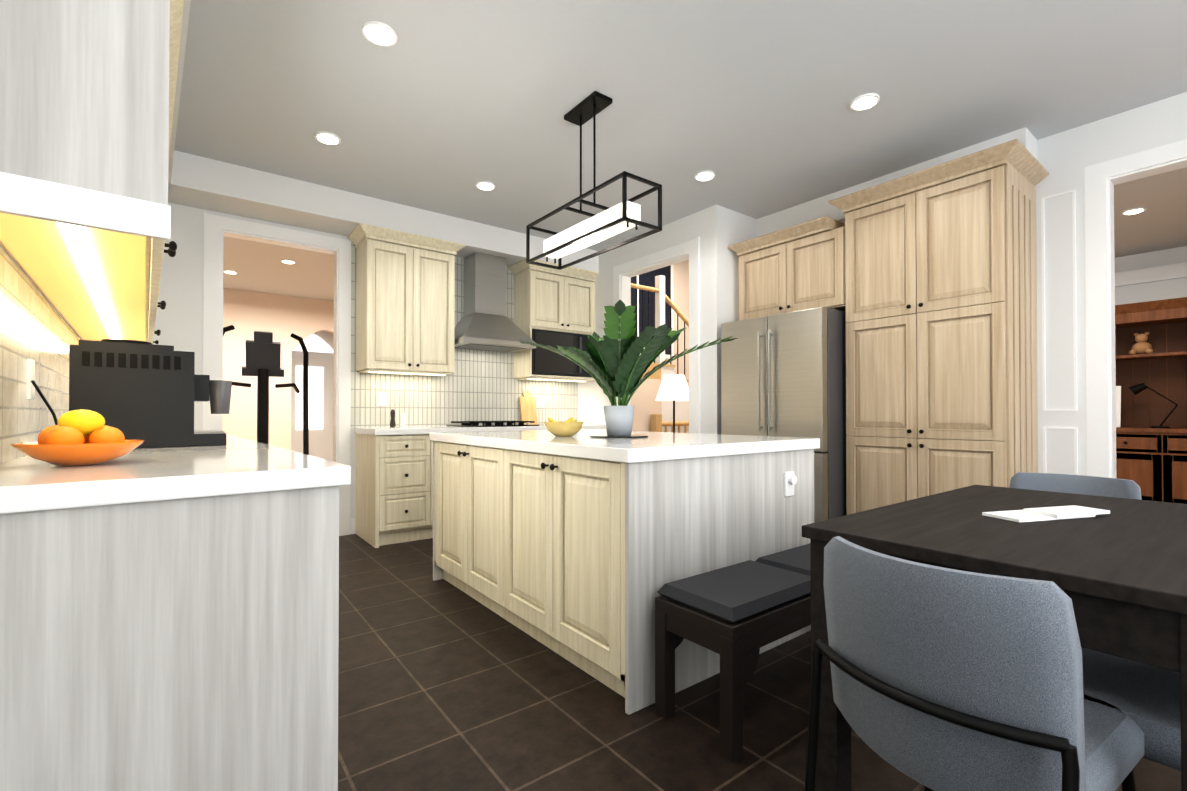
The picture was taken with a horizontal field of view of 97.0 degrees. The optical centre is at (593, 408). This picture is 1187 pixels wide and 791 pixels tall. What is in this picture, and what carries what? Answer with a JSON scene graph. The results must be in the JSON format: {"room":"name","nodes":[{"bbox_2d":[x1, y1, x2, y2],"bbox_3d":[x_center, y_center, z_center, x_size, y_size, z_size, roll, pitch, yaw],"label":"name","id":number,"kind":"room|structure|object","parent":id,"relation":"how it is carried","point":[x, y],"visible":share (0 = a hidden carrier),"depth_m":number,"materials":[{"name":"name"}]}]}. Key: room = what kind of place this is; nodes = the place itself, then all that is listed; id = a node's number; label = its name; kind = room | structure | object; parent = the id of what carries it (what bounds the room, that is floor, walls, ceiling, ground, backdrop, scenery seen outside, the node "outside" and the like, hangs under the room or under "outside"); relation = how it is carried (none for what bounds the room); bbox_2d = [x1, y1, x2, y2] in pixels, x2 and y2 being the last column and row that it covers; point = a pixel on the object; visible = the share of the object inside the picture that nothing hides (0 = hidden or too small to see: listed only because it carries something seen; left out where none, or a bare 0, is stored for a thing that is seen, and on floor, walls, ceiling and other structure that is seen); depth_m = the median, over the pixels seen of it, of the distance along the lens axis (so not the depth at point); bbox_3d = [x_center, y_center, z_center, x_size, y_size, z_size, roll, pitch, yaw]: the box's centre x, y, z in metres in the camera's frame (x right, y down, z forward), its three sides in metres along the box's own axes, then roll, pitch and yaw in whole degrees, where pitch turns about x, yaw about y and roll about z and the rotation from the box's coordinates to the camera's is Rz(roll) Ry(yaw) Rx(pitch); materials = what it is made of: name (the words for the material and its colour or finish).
{"room":"kitchen and dining room","nodes":[
{"label":"kitchen and dining room","id":0,"kind":"room"},
{"bbox_2d":[168,0,190,183],"bbox_3d":[-1.947,-1.608,2.170,0.400,0.230,3.320,0,-1,-40],"label":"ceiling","id":1,"kind":"structure","parent":0,"point":[185,19],"depth_m":2.38,"materials":[{"name":"white paint"}]},
{"bbox_2d":[153,203,355,532],"bbox_3d":[-1.950,-0.310,4.687,4.350,2.780,0.120,0,-1,-37],"label":"wall","id":2,"kind":"structure","parent":0,"point":[179,322],"depth_m":3.84,"materials":[{"name":"white paint"}]},
{"bbox_2d":[203,212,350,535],"bbox_3d":[-2.520,-0.188,4.236,1.012,2.527,0.144,0,-1,-37],"label":"door frame","id":3,"kind":"structure","parent":2,"relation":"attached to","point":[217,229],"depth_m":4.28,"materials":[{"name":"white wood"}]},
{"bbox_2d":[348,223,465,375],"bbox_3d":[-1.623,-0.883,4.593,0.890,1.173,0.405,0,-1,-37],"label":"upper cabinet","id":4,"kind":"object","parent":2,"relation":"attached to","point":[405,310],"visible":1,"depth_m":4.46,"materials":[{"name":"white wood"}]},
{"bbox_2d":[350,241,577,428],"bbox_3d":[-1.137,-0.645,5.231,2.400,1.660,0.012,0,-1,-37],"label":"backsplash","id":5,"kind":"structure","parent":2,"relation":"attached to","point":[478,385],"depth_m":5.10,"materials":[{"name":"tile"}]},
{"bbox_2d":[378,392,386,405],"bbox_3d":[-1.871,-0.081,4.651,0.075,0.120,0.006,0,-1,-37],"label":"electrical outlet plate","id":6,"kind":"object","parent":5,"relation":"attached to","point":[382,398],"depth_m":4.65,"materials":[{"name":"white plastic"}]},
{"bbox_2d":[537,396,543,406],"bbox_3d":[-0.570,-0.071,5.649,0.075,0.120,0.006,0,-1,-37],"label":"electrical outlet plate","id":7,"kind":"object","parent":5,"relation":"attached to","point":[540,399],"depth_m":5.65,"materials":[{"name":"white plastic"}]},
{"bbox_2d":[455,252,535,352],"bbox_3d":[-0.991,-1.019,5.028,0.740,0.893,0.484,0,-1,-37],"label":"steel range hood","id":8,"kind":"object","parent":2,"relation":"attached to","point":[485,323],"visible":0.85,"depth_m":4.97,"materials":[{"name":"silver metal"}]},
{"bbox_2d":[508,258,598,381],"bbox_3d":[-0.413,-0.874,5.522,0.880,1.173,0.405,0,-1,-37],"label":"upper cabinet","id":9,"kind":"object","parent":2,"relation":"attached to","point":[552,299],"visible":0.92,"depth_m":5.38,"materials":[{"name":"white wood"}]},
{"bbox_2d":[532,329,591,376],"bbox_3d":[-0.397,-0.560,5.555,0.760,0.448,0.337,0,-1,-37],"label":"microwave","id":10,"kind":"object","parent":9,"relation":"attached to","point":[546,362],"visible":0.64,"depth_m":5.36,"materials":[{"name":"black plastic"}]},
{"bbox_2d":[222,288,333,449],"bbox_3d":[-4.728,-0.283,7.717,4.830,2.780,0.150,0,-1,-37],"label":"wall","id":11,"kind":"structure","parent":0,"point":[247,314],"depth_m":7.61,"materials":[{"name":"beige paint"}]},
{"bbox_2d":[291,334,332,460],"bbox_3d":[-5.012,-0.099,9.259,1.020,2.440,0.095,0,-1,-37],"label":"door frame","id":12,"kind":"structure","parent":11,"relation":"attached to","point":[320,379],"depth_m":9.29,"materials":[{"name":"white wood"}]},
{"bbox_2d":[578,205,725,433],"bbox_3d":[0.432,-0.305,5.253,0.120,2.780,2.120,0,-1,-37],"label":"wall","id":13,"kind":"structure","parent":0,"point":[707,226],"depth_m":4.50,"materials":[{"name":"white paint"}]},
{"bbox_2d":[613,236,699,433],"bbox_3d":[0.610,-0.196,5.004,0.144,2.557,1.142,0,-1,-37],"label":"door frame","id":14,"kind":"structure","parent":13,"relation":"attached to","point":[624,273],"depth_m":4.59,"materials":[{"name":"white wood"}]},
{"bbox_2d":[350,189,1077,533],"bbox_3d":[1.342,-0.139,2.661,3.190,2.400,7.100,0,-1,-37],"label":"molding","id":15,"kind":"structure","parent":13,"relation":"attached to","point":[352,525],"depth_m":3.25,"materials":[{"name":"white wood"}]},
{"bbox_2d":[652,260,688,386],"bbox_3d":[1.237,-1.537,8.348,5.150,5.300,0.108,0,-1,-37],"label":"wall","id":16,"kind":"structure","parent":0,"point":[681,286],"depth_m":8.40,"materials":[{"name":"beige paint"}]},
{"bbox_2d":[631,265,673,358],"bbox_3d":[0.658,-1.642,7.830,1.520,1.720,0.009,0,-1,-37],"label":"window","id":17,"kind":"structure","parent":16,"relation":"in","point":[648,278],"depth_m":7.99,"materials":[{"name":"grey glass"}]},
{"bbox_2d":[174,0,1186,300],"bbox_3d":[0.186,-1.722,5.570,10.400,0.060,13.500,0,-1,-37],"label":"ceiling","id":18,"kind":"structure","parent":0,"point":[440,106],"depth_m":2.88,"materials":[{"name":"grey paint"}]},
{"bbox_2d":[223,270,237,273],"bbox_3d":[-4.474,-1.676,6.469,0.148,0.015,0.148,0,-1,44],"label":"recessed light","id":19,"kind":"object","parent":18,"relation":"in","point":[225,271],"depth_m":6.45,"materials":[{"name":"white"}]},
{"bbox_2d":[281,259,295,263],"bbox_3d":[-3.499,-1.680,6.019,0.148,0.015,0.148,0,-1,8],"label":"recessed light","id":20,"kind":"object","parent":18,"relation":"in","point":[287,261],"depth_m":5.98,"materials":[{"name":"white"}]},
{"bbox_2d":[315,131,340,144],"bbox_3d":[-1.679,-1.704,3.319,0.148,0.015,0.148,0,-1,44],"label":"recessed light","id":21,"kind":"object","parent":18,"relation":"in","point":[329,138],"depth_m":3.30,"materials":[{"name":"white"}]},
{"bbox_2d":[362,21,396,46],"bbox_3d":[-0.979,-1.713,2.407,0.148,0.015,0.148,0,-1,44],"label":"recessed light","id":22,"kind":"object","parent":18,"relation":"in","point":[379,33],"depth_m":2.39,"materials":[{"name":"white"}]},
{"bbox_2d":[168,150,598,271],"bbox_3d":[-1.792,-1.587,4.492,4.350,0.230,0.400,0,-1,-37],"label":"ceiling bulkhead","id":23,"kind":"object","parent":18,"relation":"attached to","point":[200,182],"visible":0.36,"depth_m":4.06,"materials":[{"name":"white paint"}]},
{"bbox_2d":[476,181,494,190],"bbox_3d":[-0.825,-1.698,4.013,0.148,0.015,0.148,0,-1,8],"label":"recessed light","id":24,"kind":"object","parent":18,"relation":"in","point":[482,185],"depth_m":3.99,"materials":[{"name":"white"}]},
{"bbox_2d":[526,91,661,269],"bbox_3d":[-0.034,-1.312,2.990,0.255,0.806,0.935,0,-1,-37],"label":"pendant light","id":25,"kind":"object","parent":18,"relation":"hanging from","point":[622,216],"visible":1,"depth_m":2.93,"materials":[{"name":"black metal"}]},
{"bbox_2d":[694,170,714,180],"bbox_3d":[0.815,-1.700,3.846,0.148,0.015,0.148,0,-1,44],"label":"recessed light","id":26,"kind":"object","parent":18,"relation":"in","point":[707,175],"depth_m":3.83,"materials":[{"name":"white"}]},
{"bbox_2d":[850,93,879,110],"bbox_3d":[1.515,-1.708,2.934,0.148,0.015,0.148,0,-1,44],"label":"recessed light","id":27,"kind":"object","parent":18,"relation":"in","point":[869,100],"depth_m":2.92,"materials":[{"name":"white"}]},
{"bbox_2d":[756,127,1036,236],"bbox_3d":[2.149,-1.591,4.037,0.250,0.230,1.920,0,-1,-37],"label":"ceiling bulkhead","id":28,"kind":"object","parent":18,"relation":"attached to","point":[811,210],"visible":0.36,"depth_m":4.09,"materials":[{"name":"white paint"}]},
{"bbox_2d":[1121,207,1145,214],"bbox_3d":[4.648,-1.693,4.518,0.148,0.015,0.148,0,-1,44],"label":"recessed light","id":29,"kind":"object","parent":18,"relation":"in","point":[1140,209],"depth_m":4.50,"materials":[{"name":"white"}]},
{"bbox_2d":[726,209,755,322],"bbox_3d":[1.405,-0.310,4.740,0.800,2.780,0.120,0,-1,-37],"label":"wall","id":30,"kind":"structure","parent":0,"point":[740,227],"depth_m":4.53,"materials":[{"name":"white paint"}]},
{"bbox_2d":[338,533,1180,790],"bbox_3d":[0.612,1.086,2.089,5.270,0.060,7.340,0,-1,-37],"label":"floor","id":31,"kind":"structure","parent":0,"point":[444,685],"depth_m":1.80,"materials":[{"name":"tile"}]},
{"bbox_2d":[0,486,338,790],"bbox_3d":[-1.206,0.618,1.464,0.631,0.864,1.114,0,-1,-40],"label":"base cabinet","id":32,"kind":"object","parent":31,"relation":"on","point":[189,644],"visible":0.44,"depth_m":1.04,"materials":[{"name":"white wood"}]},
{"bbox_2d":[0,434,350,513],"bbox_3d":[-1.680,0.167,2.040,0.652,0.046,2.640,0,-1,-40],"label":"countertop","id":33,"kind":"structure","parent":32,"relation":"on","point":[234,465],"depth_m":1.12,"materials":[{"name":"white stone"}]},
{"bbox_2d":[10,439,144,465],"bbox_3d":[-1.240,0.108,1.272,0.234,0.054,0.234,0,-1,-40],"label":"fruit bowl","id":34,"kind":"object","parent":33,"relation":"on","point":[76,454],"visible":0.83,"depth_m":1.21,"materials":[{"name":"orange ceramic"}]},
{"bbox_2d":[37,409,124,443],"bbox_3d":[-1.238,0.056,1.272,0.156,0.107,0.150,0,-1,-40],"label":"fruit","id":35,"kind":"object","parent":34,"relation":"in","point":[81,426],"visible":0.75,"depth_m":1.25,"materials":[{"name":"orange food"}]},
{"bbox_2d":[31,339,231,447],"bbox_3d":[-1.614,-0.052,1.892,0.522,0.385,0.434,0,-1,-40],"label":"coffee machine","id":36,"kind":"object","parent":33,"relation":"on","point":[149,393],"visible":0.98,"depth_m":1.86,"materials":[{"name":"black plastic"}]},
{"bbox_2d":[356,433,427,547],"bbox_3d":[-1.664,0.645,4.421,0.492,0.864,0.607,0,-1,-37],"label":"base cabinet","id":37,"kind":"object","parent":31,"relation":"on","point":[394,489],"depth_m":4.17,"materials":[{"name":"beige wood"}]},
{"bbox_2d":[355,424,605,434],"bbox_3d":[-0.925,0.192,4.977,2.357,0.049,0.630,0,-1,-37],"label":"countertop","id":38,"kind":"structure","parent":37,"relation":"on","point":[408,430],"depth_m":4.43,"materials":[{"name":"white stone"}]},
{"bbox_2d":[390,409,395,426],"bbox_3d":[-1.737,0.085,4.544,0.048,0.154,0.048,0,-1,-37],"label":"pepper mill","id":39,"kind":"object","parent":38,"relation":"on","point":[392,421],"visible":1,"depth_m":4.53,"materials":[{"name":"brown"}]},
{"bbox_2d":[400,413,404,426],"bbox_3d":[-1.678,0.101,4.615,0.044,0.124,0.044,0,-1,-37],"label":"salt mill","id":40,"kind":"object","parent":38,"relation":"on","point":[402,419],"visible":1,"depth_m":4.60,"materials":[{"name":"white plastic"}]},
{"bbox_2d":[446,421,538,426],"bbox_3d":[-0.947,0.144,4.960,0.720,0.044,0.501,0,-1,-37],"label":"gas cooktop","id":41,"kind":"object","parent":38,"relation":"in","point":[486,423],"visible":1,"depth_m":4.82,"materials":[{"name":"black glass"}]},
{"bbox_2d":[519,390,537,424],"bbox_3d":[-0.688,-0.011,5.511,0.180,0.370,0.096,0,-1,-37],"label":"cutting board","id":42,"kind":"object","parent":38,"relation":"on","point":[527,407],"visible":0.94,"depth_m":5.50,"materials":[{"name":"beige wood"}]},
{"bbox_2d":[428,434,432,538],"bbox_3d":[-1.183,0.648,4.789,0.842,0.864,0.608,0,-1,-37],"label":"base cabinet","id":43,"kind":"object","parent":31,"relation":"on","point":[430,443],"depth_m":4.30,"materials":[{"name":"beige wood"}]},
{"bbox_2d":[433,441,492,610],"bbox_3d":[-0.228,0.634,3.238,1.190,0.864,0.982,0,-1,-37],"label":"base cabinet","id":44,"kind":"object","parent":31,"relation":"on","point":[462,473],"depth_m":2.91,"materials":[{"name":"beige wood"}]},
{"bbox_2d":[493,448,813,714],"bbox_3d":[0.294,0.628,2.557,1.190,0.864,0.982,0,-1,-37],"label":"base cabinet","id":45,"kind":"object","parent":31,"relation":"on","point":[578,562],"depth_m":2.07,"materials":[{"name":"beige wood"}]},
{"bbox_2d":[429,429,819,462],"bbox_3d":[0.033,0.173,2.902,1.230,0.049,1.880,0,-1,-37],"label":"countertop","id":46,"kind":"structure","parent":45,"relation":"on","point":[652,446],"depth_m":2.27,"materials":[{"name":"white stone"}]},
{"bbox_2d":[544,422,583,436],"bbox_3d":[-0.153,0.108,2.709,0.210,0.075,0.210,0,-1,-37],"label":"bowl","id":47,"kind":"object","parent":46,"relation":"on","point":[563,429],"visible":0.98,"depth_m":2.64,"materials":[{"name":"yellow ceramic"}]},
{"bbox_2d":[548,417,578,421],"bbox_3d":[-0.153,0.087,2.709,0.158,0.082,0.096,0,-1,-37],"label":"bananas","id":48,"kind":"object","parent":47,"relation":"in","point":[568,420],"visible":0.25,"depth_m":2.74,"materials":[{"name":"yellow food"}]},
{"bbox_2d":[590,434,647,437],"bbox_3d":[0.131,0.142,2.700,0.300,0.006,0.300,0,-1,-37],"label":"trivet","id":49,"kind":"object","parent":46,"relation":"on","point":[611,436],"visible":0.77,"depth_m":2.59,"materials":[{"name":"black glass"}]},
{"bbox_2d":[517,300,736,435],"bbox_3d":[0.142,-0.165,2.806,0.848,0.608,1.011,0,-1,-37],"label":"plant","id":50,"kind":"object","parent":49,"relation":"on","point":[612,365],"visible":1,"depth_m":2.58,"materials":[{"name":"green plant"}]},
{"bbox_2d":[655,593,810,762],"bbox_3d":[0.741,0.855,2.014,1.080,0.400,0.330,0,-1,-37],"label":"bench","id":51,"kind":"object","parent":31,"relation":"on","point":[737,645],"visible":0.46,"depth_m":1.66,"materials":[{"name":"black wood"}]},
{"bbox_2d":[657,560,810,622],"bbox_3d":[0.525,0.631,1.854,0.520,0.044,0.325,0,-1,-37],"label":"bench cushion","id":52,"kind":"object","parent":51,"relation":"on","point":[734,593],"visible":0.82,"depth_m":1.78,"materials":[{"name":"grey fabric"}]},
{"bbox_2d":[755,543,810,575],"bbox_3d":[0.953,0.634,2.182,0.520,0.044,0.325,0,-1,-37],"label":"bench cushion","id":53,"kind":"object","parent":51,"relation":"on","point":[796,559],"visible":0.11,"depth_m":2.12,"materials":[{"name":"grey fabric"}]},
{"bbox_2d":[721,307,845,522],"bbox_3d":[1.606,0.190,4.165,0.876,1.770,0.870,0,-1,-37],"label":"fridge","id":54,"kind":"object","parent":31,"relation":"on","point":[783,375],"visible":0.56,"depth_m":3.77,"materials":[{"name":"grey metal"}]},
{"bbox_2d":[828,139,1048,514],"bbox_3d":[2.269,-0.205,3.511,0.677,2.548,1.080,0,-1,-37],"label":"pantry cabinet","id":55,"kind":"object","parent":31,"relation":"on","point":[941,320],"visible":0.85,"depth_m":3.26,"materials":[{"name":"beige wood"}]},
{"bbox_2d":[805,536,1143,790],"bbox_3d":[0.759,0.662,1.064,0.530,0.771,0.443,0,-1,-32],"label":"head chair","id":56,"kind":"object","parent":31,"relation":"on","point":[946,679],"visible":1,"depth_m":0.89,"materials":[{"name":"fabric"}]},
{"bbox_2d":[802,485,1186,790],"bbox_3d":[1.252,0.675,1.431,1.260,0.750,0.730,0,-1,-37],"label":"dining table","id":57,"kind":"object","parent":31,"relation":"on","point":[1117,575],"visible":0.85,"depth_m":1.17,"materials":[{"name":"brown wood"}]},
{"bbox_2d":[982,505,1109,521],"bbox_3d":[1.256,0.291,1.458,0.320,0.017,0.110,0,-1,-15],"label":"paper","id":58,"kind":"object","parent":57,"relation":"on","point":[1047,513],"visible":1,"depth_m":1.43,"materials":[{"name":"white paper"}]},
{"bbox_2d":[1009,472,1141,499],"bbox_3d":[1.892,0.672,2.117,0.530,0.771,0.443,0,-1,-37],"label":"chair","id":59,"kind":"object","parent":31,"relation":"on","point":[1094,486],"visible":0.02,"depth_m":2.24,"materials":[{"name":"fabric"}]},
{"bbox_2d":[1081,647,1180,770],"bbox_3d":[1.227,0.662,1.103,0.443,0.771,0.530,0,-1,-37],"label":"chair","id":60,"kind":"object","parent":31,"relation":"on","point":[1145,698],"depth_m":1.09,"materials":[{"name":"fabric"}]},
{"bbox_2d":[1035,92,1186,475],"bbox_3d":[3.300,-0.327,2.829,0.120,2.780,5.220,0,-1,-37],"label":"wall","id":61,"kind":"structure","parent":0,"point":[1064,158],"depth_m":3.23,"materials":[{"name":"white paint"}]},
{"bbox_2d":[728,216,845,320],"bbox_3d":[1.697,-1.052,4.278,0.662,0.655,0.960,0,-1,-37],"label":"upper cabinet","id":62,"kind":"object","parent":61,"relation":"attached to","point":[799,267],"visible":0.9,"depth_m":4.04,"materials":[{"name":"beige wood"}]},
{"bbox_2d":[1084,139,1186,477],"bbox_3d":[3.378,-0.202,2.710,0.144,2.527,1.212,0,-1,-37],"label":"door frame","id":63,"kind":"structure","parent":61,"relation":"attached to","point":[1102,179],"depth_m":3.10,"materials":[{"name":"white wood"}]},
{"bbox_2d":[1115,246,1186,304],"bbox_3d":[6.374,-0.305,5.262,0.180,2.780,5.340,0,-1,-37],"label":"wall","id":64,"kind":"structure","parent":0,"point":[1153,276],"depth_m":5.62,"materials":[{"name":"white paint"}]},
{"bbox_3d":[4.989,1.105,4.187,4.230,0.060,5.340,0,-1,-37],"label":"floor","id":65,"kind":"structure","parent":0,"visible":0},
{"bbox_2d":[1115,297,1186,503],"bbox_3d":[6.044,-0.001,5.208,0.515,2.170,1.760,0,-1,-37],"label":"hutch","id":66,"kind":"object","parent":65,"relation":"on","point":[1151,463],"visible":0.5,"depth_m":5.48,"materials":[{"name":"brown wood"}]},
{"bbox_2d":[1116,386,1120,426],"bbox_3d":[5.646,-0.018,5.734,0.082,0.448,0.160,0,-1,-37],"label":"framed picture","id":67,"kind":"object","parent":66,"relation":"on","point":[1118,406],"visible":0.36,"depth_m":5.68,"materials":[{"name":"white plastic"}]},
{"bbox_2d":[1129,332,1152,354],"bbox_3d":[5.795,-0.683,5.552,0.150,0.240,0.180,0,-1,-37],"label":"teddy bear","id":68,"kind":"object","parent":66,"relation":"on","point":[1142,346],"visible":0.92,"depth_m":5.52},
{"bbox_2d":[1129,383,1177,427],"bbox_3d":[5.832,-0.032,5.473,0.136,0.475,0.352,0,-1,-37],"label":"desk lamp","id":69,"kind":"object","parent":66,"relation":"on","point":[1137,389],"visible":1,"depth_m":5.49,"materials":[{"name":"black metal"}]},
{"bbox_3d":[-4.084,1.130,6.880,5.050,0.060,5.980,0,-1,-37],"label":"floor","id":70,"kind":"structure","parent":0,"visible":0},
{"bbox_2d":[223,325,308,454],"bbox_3d":[-3.228,0.174,5.162,0.729,1.820,1.673,0,-1,-30],"label":"elliptical trainer","id":71,"kind":"object","parent":70,"relation":"on","point":[263,351],"visible":0.38,"depth_m":4.64,"materials":[{"name":"black metal"}]},
{"bbox_3d":[0.571,1.151,9.191,5.150,0.060,7.980,0,-1,-37],"label":"floor","id":72,"kind":"structure","parent":0,"visible":0},
{"bbox_2d":[631,275,688,432],"bbox_3d":[1.081,-0.287,7.472,3.570,2.785,1.050,0,-1,-37],"label":"flight","id":73,"kind":"object","parent":72,"relation":"on","point":[644,402],"visible":0.17,"depth_m":6.65,"materials":[{"name":"white wood"}]},
{"bbox_2d":[650,414,688,432],"bbox_3d":[1.450,0.591,7.023,1.800,1.020,0.100,0,-1,-37],"label":"balustrade","id":74,"kind":"object","parent":72,"relation":"on","point":[656,423],"visible":0.19,"depth_m":6.50,"materials":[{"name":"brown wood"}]},
{"bbox_2d":[655,374,688,432],"bbox_3d":[0.940,0.353,6.129,0.440,1.480,0.440,0,-1,-37],"label":"floor lamp","id":75,"kind":"object","parent":72,"relation":"on","point":[673,387],"visible":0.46,"depth_m":6.00,"materials":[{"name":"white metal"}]},
{"bbox_3d":[-1.100,-0.346,0.765,0.120,2.780,7.900,0,-1,-40],"label":"wall","id":76,"kind":"structure","parent":0,"visible":0},
{"bbox_2d":[0,245,81,463],"bbox_3d":[-2.218,-0.123,2.175,0.012,0.560,3.500,0,-1,-40],"label":"backsplash","id":77,"kind":"structure","parent":76,"relation":"attached to","point":[38,329],"depth_m":1.56,"materials":[{"name":"tile"}]},
{"bbox_2d":[27,359,34,398],"bbox_3d":[-1.691,-0.088,1.574,0.008,0.120,0.132,0,-1,-40],"label":"outlet plates","id":78,"kind":"object","parent":77,"relation":"attached to","point":[30,377],"visible":1,"depth_m":1.57,"materials":[{"name":"white plastic"}]},
{"bbox_2d":[0,0,179,303],"bbox_3d":[-1.314,-0.915,1.358,0.312,1.037,1.073,0,-1,-40],"label":"upper cabinet","id":79,"kind":"object","parent":76,"relation":"attached to","point":[87,93],"depth_m":0.99,"materials":[{"name":"white wood"}]},
{"bbox_2d":[41,292,163,335],"bbox_3d":[-1.944,-0.908,2.095,0.311,1.037,1.115,0,-1,-40],"label":"upper cabinet","id":80,"kind":"object","parent":76,"relation":"attached to","point":[102,313],"depth_m":2.07,"materials":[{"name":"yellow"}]},
{"bbox_2d":[72,328,155,343],"bbox_3d":[-2.587,-0.901,2.847,0.310,1.037,1.115,0,-1,-40],"label":"upper cabinet","id":81,"kind":"object","parent":76,"relation":"attached to","point":[84,333],"depth_m":2.68,"materials":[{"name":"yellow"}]}
]}

